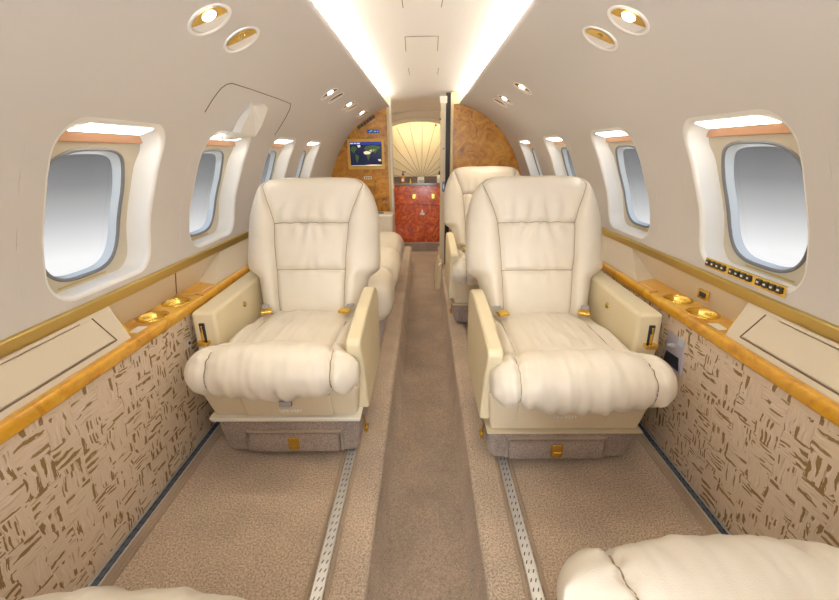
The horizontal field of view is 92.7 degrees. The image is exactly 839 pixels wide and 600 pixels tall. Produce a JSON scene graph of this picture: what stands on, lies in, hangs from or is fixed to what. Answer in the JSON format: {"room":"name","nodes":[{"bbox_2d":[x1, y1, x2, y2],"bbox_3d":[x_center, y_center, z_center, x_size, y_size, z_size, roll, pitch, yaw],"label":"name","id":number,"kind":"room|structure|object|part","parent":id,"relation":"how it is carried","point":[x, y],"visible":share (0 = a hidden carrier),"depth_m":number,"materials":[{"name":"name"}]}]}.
{"room":"aircraft cabin","nodes":[
{"label":"aircraft cabin","id":0,"kind":"room"},
{"bbox_2d":[0,0,388,599],"bbox_3d":[-0.661,-0.172,1.394,0.708,1.630,5.720,0,20,1],"label":"wall","id":1,"kind":"structure","parent":0,"point":[77,479],"depth_m":1.09,"materials":[{"name":"white plastic"}]},
{"bbox_2d":[17,124,152,298],"bbox_3d":[-0.911,-0.251,1.143,0.253,0.447,0.428,0,20,1],"label":"window","id":2,"kind":"structure","parent":1,"relation":"in","point":[122,151],"depth_m":1.20,"materials":[{"name":"beige plastic"}]},
{"bbox_3d":[-1.011,-0.060,1.204,0.001,0.005,0.180,0,20,1],"label":"shade pull","id":3,"kind":"part","parent":2,"relation":"part of","materials":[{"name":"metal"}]},
{"bbox_2d":[0,230,248,358],"bbox_3d":[-0.941,-0.073,1.397,0.031,0.036,5.650,0,20,1],"label":"trim","id":4,"kind":"structure","parent":1,"relation":"attached to","point":[19,340],"depth_m":1.17,"materials":[{"name":"gold metal"}]},
{"bbox_2d":[0,238,249,444],"bbox_3d":[-0.908,0.011,1.401,0.136,0.127,5.600,0,20,1],"label":"ledge","id":5,"kind":"object","parent":1,"relation":"attached to","point":[39,376],"visible":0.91,"depth_m":1.10,"materials":[{"name":"brown wood"}]},
{"bbox_3d":[-0.907,0.247,0.704,0.051,0.064,0.930,0,20,1],"label":"table lid","id":6,"kind":"part","parent":5,"relation":"part of","materials":[{"name":"beige laminate"}]},
{"bbox_3d":[-0.955,-0.070,1.571,0.039,0.093,0.825,0,20,1],"label":"panel","id":7,"kind":"part","parent":5,"relation":"part of","materials":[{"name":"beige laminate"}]},
{"bbox_2d":[124,282,214,337],"bbox_3d":[-0.909,-0.016,1.558,0.116,0.001,0.785,0,20,1],"label":"wood shelf","id":8,"kind":"object","parent":5,"relation":"attached to","point":[197,288],"depth_m":1.46,"materials":[{"name":"orange wood"}]},
{"bbox_2d":[187,339,191,347],"bbox_3d":[-0.862,0.161,1.493,0.010,0.028,0.024,0,20,1],"label":"wall switch","id":9,"kind":"object","parent":1,"relation":"attached to","point":[189,344],"visible":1,"depth_m":1.49,"materials":[{"name":"white plastic"}]},
{"bbox_2d":[187,3,231,35],"bbox_3d":[-0.531,-0.710,1.012,0.108,0.065,0.124,0,20,1],"label":"light","id":10,"kind":"object","parent":1,"relation":"attached to","point":[209,19],"visible":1,"depth_m":1.00,"materials":[{"name":"white plastic"}]},
{"bbox_2d":[190,135,238,240],"bbox_3d":[-0.904,-0.477,1.753,0.253,0.447,0.428,0,20,1],"label":"window","id":11,"kind":"structure","parent":1,"relation":"in","point":[222,149],"depth_m":1.87,"materials":[{"name":"beige plastic"}]},
{"bbox_2d":[223,26,259,52],"bbox_3d":[-0.529,-0.775,1.190,0.108,0.065,0.124,0,20,1],"label":"light","id":12,"kind":"object","parent":1,"relation":"attached to","point":[241,39],"visible":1,"depth_m":1.19,"materials":[{"name":"white plastic"}]},
{"bbox_2d":[265,140,291,180],"bbox_3d":[-0.897,-0.716,2.400,0.253,0.447,0.428,0,20,1],"label":"window","id":13,"kind":"structure","parent":1,"relation":"in","point":[276,149],"depth_m":2.48,"materials":[{"name":"beige plastic"}]},
{"bbox_3d":[-0.919,-0.714,2.401,0.176,0.443,0.428,0,20,1],"label":"panel","id":14,"kind":"part","parent":13,"relation":"part of","materials":[{"name":"beige plastic"}]},
{"bbox_2d":[295,142,317,177],"bbox_3d":[-0.890,-0.942,3.010,0.253,0.447,0.428,0,20,1],"label":"window","id":15,"kind":"structure","parent":1,"relation":"in","point":[308,147],"depth_m":3.11,"materials":[{"name":"beige plastic"}]},
{"bbox_3d":[-0.912,-0.940,3.011,0.176,0.443,0.428,0,20,1],"label":"panel","id":16,"kind":"part","parent":15,"relation":"part of","materials":[{"name":"beige plastic"}]},
{"bbox_2d":[205,83,440,139],"bbox_3d":[-0.434,-0.815,1.806,0.858,0.181,0.747,-7,21,-16],"label":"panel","id":17,"kind":"object","parent":1,"relation":"attached to","point":[250,122],"visible":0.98,"depth_m":1.63,"materials":[{"name":"white plastic"}]},
{"bbox_2d":[321,88,338,99],"bbox_3d":[-0.517,-1.185,2.297,0.108,0.065,0.124,0,20,1],"label":"light","id":18,"kind":"object","parent":1,"relation":"attached to","point":[331,92],"visible":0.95,"depth_m":2.29,"materials":[{"name":"white"}]},
{"bbox_2d":[328,92,343,103],"bbox_3d":[-0.515,-1.248,2.466,0.108,0.065,0.124,0,20,1],"label":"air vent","id":19,"kind":"object","parent":1,"relation":"attached to","point":[336,97],"visible":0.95,"depth_m":2.46,"materials":[{"name":"white plastic"}]},
{"bbox_2d":[341,101,355,109],"bbox_3d":[-0.510,-1.397,2.869,0.108,0.065,0.124,0,20,1],"label":"light","id":20,"kind":"object","parent":1,"relation":"attached to","point":[348,105],"visible":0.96,"depth_m":2.86,"materials":[{"name":"white"}]},
{"bbox_2d":[346,103,358,111],"bbox_3d":[-0.509,-1.452,3.019,0.108,0.065,0.124,0,20,1],"label":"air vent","id":21,"kind":"object","parent":1,"relation":"attached to","point":[352,107],"visible":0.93,"depth_m":3.01,"materials":[{"name":"white plastic"}]},
{"bbox_2d":[386,97,394,216],"bbox_3d":[-0.274,-1.172,4.080,0.020,1.612,0.100,0,20,1],"label":"trim","id":22,"kind":"structure","parent":1,"relation":"attached to","point":[389,98],"depth_m":3.95,"materials":[{"name":"beige plastic"}]},
{"bbox_2d":[332,108,389,211],"bbox_3d":[-0.599,-1.128,4.089,0.644,1.530,0.040,0,20,1],"label":"wall","id":23,"kind":"structure","parent":0,"point":[378,185],"depth_m":4.00,"materials":[{"name":"brown wood"}]},
{"bbox_2d":[347,139,384,168],"bbox_3d":[-0.526,-1.436,3.941,0.366,0.282,0.018,0,20,1],"label":"wall monitor","id":24,"kind":"object","parent":23,"relation":"attached to","point":[362,153],"visible":1,"depth_m":3.94,"materials":[{"name":"blue glass"}]},
{"bbox_2d":[357,115,374,129],"bbox_3d":[-0.514,-1.710,3.846,0.187,0.132,0.006,0,20,1],"label":"strip","id":25,"kind":"object","parent":23,"relation":"attached to","point":[372,117],"visible":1,"depth_m":3.84,"materials":[{"name":"grey plastic"}]},
{"bbox_2d":[367,129,378,132],"bbox_3d":[-0.450,-1.632,3.871,0.120,0.032,0.012,0,20,1],"label":"lit sign","id":26,"kind":"object","parent":23,"relation":"attached to","point":[368,131],"visible":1,"depth_m":3.87,"materials":[{"name":"blue plastic"}]},
{"bbox_2d":[100,246,718,599],"bbox_3d":[0.031,0.560,2.020,2.000,0.267,6.400,0,20,1],"label":"floor","id":27,"kind":"structure","parent":0,"point":[247,524],"depth_m":1.32,"materials":[{"name":"beige carpet"}]},
{"bbox_2d":[0,586,245,599],"bbox_3d":[-0.464,0.572,0.187,0.646,0.984,0.959,0,20,1],"label":"seat","id":28,"kind":"object","parent":27,"relation":"on","point":[91,592],"visible":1,"depth_m":0.60,"materials":[{"name":"beige leather"}]},
{"bbox_2d":[87,422,219,586],"bbox_3d":[-0.877,0.612,1.527,0.031,0.009,5.380,0,20,1],"label":"track","id":29,"kind":"object","parent":27,"relation":"on","point":[133,533],"visible":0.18,"depth_m":1.30,"materials":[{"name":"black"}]},
{"bbox_2d":[184,177,380,450],"bbox_3d":[-0.506,0.027,1.661,0.646,0.983,0.918,0,20,1],"label":"seat","id":30,"kind":"object","parent":27,"relation":"on","point":[287,357],"visible":1,"depth_m":1.55,"materials":[{"name":"leather"}]},
{"bbox_3d":[-0.795,0.130,1.465,0.042,0.075,0.030,0,20,1],"label":"recline lever","id":31,"kind":"part","parent":30,"relation":"part of","materials":[{"name":"gold metal"}]},
{"bbox_3d":[-0.783,0.118,1.763,0.088,0.372,0.552,0,20,1],"label":"armrest","id":32,"kind":"part","parent":30,"relation":"part of","materials":[{"name":"beige leather"}]},
{"bbox_2d":[184,310,359,401],"bbox_3d":[-0.492,0.165,1.578,0.586,0.206,0.666,0,20,1],"label":"seat cushion","id":33,"kind":"object","parent":30,"relation":"on","point":[246,355],"depth_m":1.31,"materials":[{"name":"beige leather"}]},
{"bbox_3d":[-0.489,0.355,1.683,0.554,0.020,0.481,0,20,1],"label":"swivel plate","id":34,"kind":"part","parent":30,"relation":"part of","materials":[{"name":"beige plastic"}]},
{"bbox_3d":[-0.472,0.376,1.435,0.320,0.110,0.045,0,20,1],"label":"life vest drawer","id":35,"kind":"part","parent":30,"relation":"part of","materials":[{"name":"beige plastic"}]},
{"bbox_3d":[-0.470,0.532,1.521,0.340,0.080,0.046,0,20,1],"label":"drawer","id":36,"kind":"part","parent":30,"relation":"part of","materials":[{"name":"carpet"}]},
{"bbox_3d":[-0.490,-0.241,1.870,0.616,0.612,0.340,0,20,1],"label":"backrest","id":37,"kind":"part","parent":30,"relation":"part of","materials":[{"name":"beige leather"}]},
{"bbox_3d":[-0.216,0.177,1.614,0.050,0.372,0.536,0,20,1],"label":"armrest","id":38,"kind":"part","parent":30,"relation":"part of","materials":[{"name":"beige leather"}]},
{"bbox_2d":[310,325,384,599],"bbox_3d":[-0.266,0.608,1.518,0.031,0.009,5.380,0,20,1],"label":"track","id":39,"kind":"object","parent":27,"relation":"on","point":[320,580],"visible":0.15,"depth_m":1.23,"materials":[{"name":"silver metal"}]},
{"bbox_3d":[-0.266,0.610,1.519,0.028,0.005,5.380,0,20,1],"label":"rail","id":40,"kind":"part","parent":39,"relation":"part of","materials":[{"name":"silver metal"}]},
{"bbox_2d":[368,212,404,342],"bbox_3d":[-0.477,-0.393,3.075,0.670,0.790,1.970,0,20,1],"label":"divan","id":41,"kind":"object","parent":27,"relation":"on","point":[385,279],"visible":0.2,"depth_m":2.74,"materials":[{"name":"beige leather"}]},
{"bbox_2d":[368,267,394,320],"bbox_3d":[-0.481,-0.044,2.439,0.655,0.262,0.533,0,20,1],"label":"seat cushion","id":42,"kind":"object","parent":41,"relation":"on","point":[382,280],"depth_m":2.26,"materials":[{"name":"beige leather"}]},
{"bbox_3d":[-0.518,-0.579,3.934,0.545,0.543,0.230,0,20,1],"label":"arm","id":43,"kind":"part","parent":41,"relation":"part of","materials":[{"name":"beige leather"}]},
{"bbox_2d":[380,246,400,284],"bbox_3d":[-0.473,-0.237,2.960,0.661,0.263,0.574,0,20,1],"label":"seat cushion","id":44,"kind":"object","parent":41,"relation":"on","point":[390,260],"depth_m":2.80,"materials":[{"name":"beige leather"}]},
{"bbox_2d":[380,231,404,260],"bbox_3d":[-0.467,-0.441,3.512,0.659,0.266,0.603,0,20,1],"label":"seat cushion","id":45,"kind":"object","parent":41,"relation":"on","point":[390,239],"depth_m":3.35,"materials":[{"name":"beige leather"}]},
{"bbox_2d":[434,255,441,288],"bbox_3d":[0.196,-0.291,4.241,0.070,0.308,0.400,0,20,1],"label":"panel","id":46,"kind":"object","parent":27,"relation":"attached to","point":[438,264],"visible":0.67,"depth_m":4.07,"materials":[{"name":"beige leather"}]},
{"bbox_2d":[444,166,519,321],"bbox_3d":[0.505,-0.399,2.781,0.646,0.984,0.959,0,20,1],"label":"seat","id":47,"kind":"object","parent":27,"relation":"on","point":[462,183],"visible":0.3,"depth_m":2.93,"materials":[{"name":"beige leather"}]},
{"bbox_3d":[0.216,-0.246,2.745,0.050,0.372,0.576,0,20,1],"label":"armrest","id":48,"kind":"part","parent":47,"relation":"part of","materials":[{"name":"beige leather"}]},
{"bbox_3d":[0.493,-0.050,2.834,0.553,0.008,0.480,0,20,1],"label":"swivel plate","id":49,"kind":"part","parent":47,"relation":"part of","materials":[{"name":"beige plastic"}]},
{"bbox_2d":[452,249,477,284],"bbox_3d":[0.490,-0.264,2.698,0.574,0.204,0.707,0,20,1],"label":"seat cushion","id":50,"kind":"object","parent":47,"relation":"on","point":[460,276],"depth_m":2.43,"materials":[{"name":"beige leather"}]},
{"bbox_3d":[0.472,0.099,2.662,0.340,0.080,0.046,0,20,1],"label":"drawer","id":51,"kind":"part","parent":47,"relation":"part of","materials":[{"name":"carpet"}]},
{"bbox_3d":[0.470,-0.057,2.575,0.320,0.110,0.045,0,20,1],"label":"life vest drawer","id":52,"kind":"part","parent":47,"relation":"part of","materials":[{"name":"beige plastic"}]},
{"bbox_3d":[0.492,-0.674,3.010,0.616,0.612,0.340,0,20,1],"label":"backrest","id":53,"kind":"part","parent":47,"relation":"part of","materials":[{"name":"beige leather"}]},
{"bbox_2d":[465,322,544,599],"bbox_3d":[0.314,0.605,1.511,0.031,0.009,5.380,0,20,1],"label":"track","id":54,"kind":"object","parent":27,"relation":"on","point":[531,572],"visible":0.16,"depth_m":1.22,"materials":[{"name":"silver metal"}]},
{"bbox_2d":[465,176,677,458],"bbox_3d":[0.531,0.041,1.590,0.646,0.984,0.959,0,20,1],"label":"seat","id":55,"kind":"object","parent":27,"relation":"on","point":[563,363],"visible":1,"depth_m":1.49,"materials":[{"name":"leather"}]},
{"bbox_3d":[0.241,0.194,1.554,0.050,0.372,0.576,0,20,1],"label":"armrest","id":56,"kind":"part","parent":55,"relation":"part of","materials":[{"name":"beige leather"}]},
{"bbox_3d":[0.517,-0.233,1.818,0.616,0.612,0.340,0,20,1],"label":"backrest","id":57,"kind":"part","parent":55,"relation":"part of","materials":[{"name":"beige leather"}]},
{"bbox_3d":[0.497,0.540,1.471,0.340,0.080,0.046,0,20,1],"label":"drawer","id":58,"kind":"part","parent":55,"relation":"part of","materials":[{"name":"carpet"}]},
{"bbox_3d":[0.495,0.383,1.384,0.320,0.110,0.045,0,20,1],"label":"life vest drawer","id":59,"kind":"part","parent":55,"relation":"part of","materials":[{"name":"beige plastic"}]},
{"bbox_3d":[0.519,0.391,1.642,0.553,0.008,0.480,0,20,1],"label":"swivel plate","id":60,"kind":"part","parent":55,"relation":"part of","materials":[{"name":"beige plastic"}]},
{"bbox_2d":[489,312,677,415],"bbox_3d":[0.516,0.177,1.506,0.574,0.204,0.707,0,20,1],"label":"seat cushion","id":61,"kind":"object","parent":55,"relation":"on","point":[563,363],"depth_m":1.23,"materials":[{"name":"beige leather"}]},
{"bbox_3d":[0.812,0.122,1.704,0.088,0.372,0.552,0,20,1],"label":"armrest","id":62,"kind":"part","parent":55,"relation":"part of","materials":[{"name":"beige leather"}]},
{"bbox_3d":[0.816,0.134,1.405,0.042,0.075,0.030,0,20,1],"label":"recline lever","id":63,"kind":"part","parent":55,"relation":"part of","materials":[{"name":"gold metal"}]},
{"bbox_2d":[638,422,730,534],"bbox_3d":[0.926,0.601,1.502,0.031,0.009,5.380,0,20,1],"label":"track","id":64,"kind":"object","parent":27,"relation":"on","point":[716,523],"visible":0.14,"depth_m":1.39,"materials":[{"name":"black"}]},
{"bbox_2d":[556,534,838,599],"bbox_3d":[0.534,0.526,0.281,0.646,0.983,0.918,0,20,1],"label":"seat","id":65,"kind":"object","parent":27,"relation":"on","point":[671,566],"visible":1,"depth_m":0.61,"materials":[{"name":"beige leather"}]},
{"bbox_2d":[392,122,439,176],"bbox_3d":[0.033,-1.664,5.648,1.488,1.800,0.052,0,20,1],"label":"wall","id":66,"kind":"structure","parent":0,"point":[416,145],"depth_m":5.48,"materials":[{"name":"beige leather"}]},
{"bbox_2d":[394,176,436,181],"bbox_3d":[0.055,-1.688,5.583,1.120,0.070,0.015,0,20,1],"label":"backsplash","id":67,"kind":"structure","parent":66,"relation":"attached to","point":[426,178],"depth_m":5.58,"materials":[{"name":"brown"}]},
{"bbox_2d":[404,242,439,251],"bbox_3d":[0.074,-0.763,5.763,1.200,0.190,0.380,0,20,1],"label":"floor","id":68,"kind":"structure","parent":0,"point":[416,246],"depth_m":5.57,"materials":[{"name":"carpet"}]},
{"bbox_2d":[394,176,439,241],"bbox_3d":[0.058,-1.265,5.592,1.120,0.870,0.292,0,20,1],"label":"base cabinet","id":69,"kind":"object","parent":68,"relation":"on","point":[417,205],"visible":0.64,"depth_m":5.48,"materials":[{"name":"brown wood"}]},
{"bbox_3d":[0.075,-1.407,5.401,1.040,0.230,0.012,0,20,1],"label":"drawer","id":70,"kind":"part","parent":69,"relation":"part of","materials":[{"name":"red wood"}]},
{"bbox_2d":[394,182,439,185],"bbox_3d":[0.054,-1.593,5.472,1.120,0.030,0.290,0,20,1],"label":"countertop","id":71,"kind":"structure","parent":69,"relation":"on","point":[395,183],"depth_m":5.34,"materials":[{"name":"grey"}]},
{"bbox_2d":[400,171,405,182],"bbox_3d":[-0.222,-1.653,5.382,0.069,0.148,0.070,0,20,1],"label":"soap bottle","id":72,"kind":"object","parent":71,"relation":"on","point":[403,178],"visible":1,"depth_m":5.36,"materials":[{"name":"brown"}]},
{"bbox_2d":[417,177,423,182],"bbox_3d":[0.018,-1.624,5.402,0.090,0.075,0.062,0,20,1],"label":"tissue box","id":73,"kind":"object","parent":71,"relation":"on","point":[419,179],"visible":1,"depth_m":5.37,"materials":[{"name":"beige"}]},
{"bbox_3d":[0.078,-1.075,5.524,1.040,0.440,0.012,0,20,1],"label":"door","id":74,"kind":"part","parent":69,"relation":"part of","materials":[{"name":"red wood"}]},
{"bbox_2d":[312,0,532,113],"bbox_3d":[0.016,-1.147,1.735,0.920,0.097,7.050,0,20,1],"label":"ceiling","id":75,"kind":"structure","parent":0,"point":[415,53],"depth_m":1.92,"materials":[{"name":"beige plastic"}]},
{"bbox_2d":[384,251,469,599],"bbox_3d":[0.035,0.565,2.341,1.200,0.075,7.000,0,20,1],"label":"floor","id":76,"kind":"structure","parent":0,"point":[426,557],"depth_m":1.79,"materials":[{"name":"carpet"}]},
{"bbox_2d":[453,104,520,175],"bbox_3d":[0.661,-1.115,3.888,0.707,1.620,0.040,0,20,1],"label":"wall","id":77,"kind":"structure","parent":0,"point":[477,140],"depth_m":3.74,"materials":[{"name":"brown wood"}]},
{"bbox_2d":[439,96,446,263],"bbox_3d":[0.228,-1.065,3.943,0.066,1.695,0.060,0,20,1],"label":"door","id":78,"kind":"structure","parent":77,"relation":"in","point":[443,99],"depth_m":3.86,"materials":[{"name":"beige plastic"}]},
{"bbox_2d":[444,93,450,263],"bbox_3d":[0.273,-1.041,3.957,0.042,1.800,0.050,0,20,1],"label":"trim","id":79,"kind":"structure","parent":77,"relation":"attached to","point":[448,104],"depth_m":3.77,"materials":[{"name":"black rubber"}]},
{"bbox_2d":[449,92,453,231],"bbox_3d":[0.305,-1.111,3.888,0.026,1.620,0.090,0,20,1],"label":"trim","id":80,"kind":"structure","parent":77,"relation":"attached to","point":[452,93],"depth_m":3.69,"materials":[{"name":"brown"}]},
{"bbox_2d":[454,92,465,104],"bbox_3d":[0.373,-1.817,3.597,0.127,0.105,0.025,0,20,1],"label":"light","id":81,"kind":"object","parent":77,"relation":"attached to","point":[458,96],"depth_m":3.58,"materials":[{"name":"white"}]},
{"bbox_2d":[460,0,838,547],"bbox_3d":[0.697,-0.181,1.375,0.708,1.630,5.720,0,20,1],"label":"wall","id":82,"kind":"structure","parent":0,"point":[764,462],"depth_m":1.16,"materials":[{"name":"white plastic"}]},
{"bbox_2d":[493,98,507,107],"bbox_3d":[0.570,-1.390,2.817,0.108,0.065,0.124,0,20,1],"label":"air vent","id":83,"kind":"object","parent":82,"relation":"attached to","point":[499,102],"visible":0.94,"depth_m":2.81,"materials":[{"name":"white plastic"}]},
{"bbox_2d":[497,95,512,104],"bbox_3d":[0.568,-1.327,2.648,0.108,0.065,0.124,0,20,1],"label":"light","id":84,"kind":"object","parent":82,"relation":"attached to","point":[501,97],"visible":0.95,"depth_m":2.64,"materials":[{"name":"white"}]},
{"bbox_2d":[513,82,531,94],"bbox_3d":[0.563,-1.154,2.179,0.108,0.065,0.124,0,20,1],"label":"light","id":85,"kind":"object","parent":82,"relation":"attached to","point":[519,86],"visible":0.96,"depth_m":2.17,"materials":[{"name":"white"}]},
{"bbox_2d":[521,141,542,175],"bbox_3d":[0.963,-1.065,3.285,0.253,0.447,0.428,0,20,1],"label":"window","id":86,"kind":"structure","parent":82,"relation":"in","point":[529,145],"depth_m":3.40,"materials":[{"name":"beige plastic"}]},
{"bbox_2d":[548,138,571,175],"bbox_3d":[0.955,-0.801,2.572,0.253,0.447,0.428,0,20,1],"label":"window","id":87,"kind":"structure","parent":82,"relation":"in","point":[559,143],"depth_m":2.66,"materials":[{"name":"beige plastic"}]},
{"bbox_3d":[0.977,-0.799,2.572,0.176,0.443,0.428,0,20,1],"label":"panel","id":88,"kind":"part","parent":87,"relation":"part of","materials":[{"name":"beige plastic"}]},
{"bbox_2d":[582,26,617,50],"bbox_3d":[0.552,-0.800,1.223,0.108,0.065,0.124,0,20,1],"label":"light","id":89,"kind":"object","parent":82,"relation":"attached to","point":[600,38],"visible":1,"depth_m":1.22,"materials":[{"name":"white plastic"}]},
{"bbox_2d":[595,131,649,232],"bbox_3d":[0.947,-0.523,1.822,0.253,0.447,0.428,0,20,1],"label":"window","id":90,"kind":"structure","parent":82,"relation":"in","point":[618,144],"depth_m":1.93,"materials":[{"name":"beige plastic"}]},
{"bbox_2d":[607,5,649,35],"bbox_3d":[0.550,-0.737,1.054,0.108,0.065,0.124,0,20,1],"label":"light","id":91,"kind":"object","parent":82,"relation":"attached to","point":[629,20],"visible":1,"depth_m":1.05,"materials":[{"name":"white plastic"}]},
{"bbox_2d":[662,330,684,375],"bbox_3d":[0.890,0.173,1.408,0.036,0.150,0.110,0,20,1],"label":"pocket","id":92,"kind":"object","parent":82,"relation":"attached to","point":[674,350],"visible":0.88,"depth_m":1.40,"materials":[{"name":"grey plastic"}]},
{"bbox_2d":[601,234,838,426],"bbox_3d":[0.946,-0.001,1.375,0.136,0.127,5.600,0,20,1],"label":"ledge","id":93,"kind":"object","parent":82,"relation":"attached to","point":[803,363],"visible":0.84,"depth_m":1.13,"materials":[{"name":"brown wood"}]},
{"bbox_2d":[637,278,732,334],"bbox_3d":[0.951,-0.028,1.533,0.116,0.001,0.785,0,20,1],"label":"wood shelf","id":94,"kind":"object","parent":93,"relation":"attached to","point":[662,289],"depth_m":1.43,"materials":[{"name":"orange wood"}]},
{"bbox_3d":[0.996,-0.082,1.545,0.039,0.093,0.825,0,20,1],"label":"panel","id":95,"kind":"part","parent":93,"relation":"part of","materials":[{"name":"beige laminate"}]},
{"bbox_2d":[699,291,705,297],"bbox_3d":[0.977,-0.018,1.379,0.006,0.016,0.028,0,20,1],"label":"socket","id":96,"kind":"object","parent":93,"relation":"attached to","point":[702,294],"depth_m":1.38,"materials":[{"name":"black plastic"}]},
{"bbox_3d":[0.980,-0.018,1.379,0.008,0.032,0.050,0,20,1],"label":"socket plate","id":97,"kind":"part","parent":93,"relation":"part of","materials":[{"name":"gold metal"}]},
{"bbox_3d":[0.929,0.235,0.679,0.051,0.064,0.930,0,20,1],"label":"table lid","id":98,"kind":"part","parent":93,"relation":"part of","materials":[{"name":"beige laminate"}]},
{"bbox_2d":[602,227,838,343],"bbox_3d":[0.978,-0.085,1.370,0.031,0.036,5.650,0,20,1],"label":"trim","id":99,"kind":"structure","parent":82,"relation":"attached to","point":[826,329],"depth_m":1.19,"materials":[{"name":"gold metal"}]},
{"bbox_2d":[705,257,786,297],"bbox_3d":[0.967,-0.074,1.204,0.012,0.031,0.320,0,20,1],"label":"switch panel","id":100,"kind":"object","parent":82,"relation":"attached to","point":[775,288],"visible":1,"depth_m":1.17,"materials":[{"name":"gold metal"}]},
{"bbox_2d":[695,116,831,291],"bbox_3d":[0.939,-0.270,1.137,0.253,0.447,0.428,0,20,1],"label":"window","id":101,"kind":"structure","parent":82,"relation":"in","point":[724,143],"depth_m":1.18,"materials":[{"name":"beige plastic"}]},
{"bbox_3d":[1.043,-0.080,1.196,0.001,0.005,0.180,0,20,1],"label":"shade pull","id":102,"kind":"part","parent":101,"relation":"part of","materials":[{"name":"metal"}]},
{"bbox_3d":[0.064,-1.603,5.484,1.240,1.800,0.400,0,20,1],"label":"wall","id":103,"kind":"structure","parent":0,"visible":0},
{"bbox_2d":[392,110,439,126],"bbox_3d":[0.056,-2.129,5.047,1.208,0.511,0.096,0,20,1],"label":"trim","id":104,"kind":"structure","parent":103,"relation":"attached to","point":[424,115],"depth_m":4.97,"materials":[{"name":"beige plastic"}]}
]}

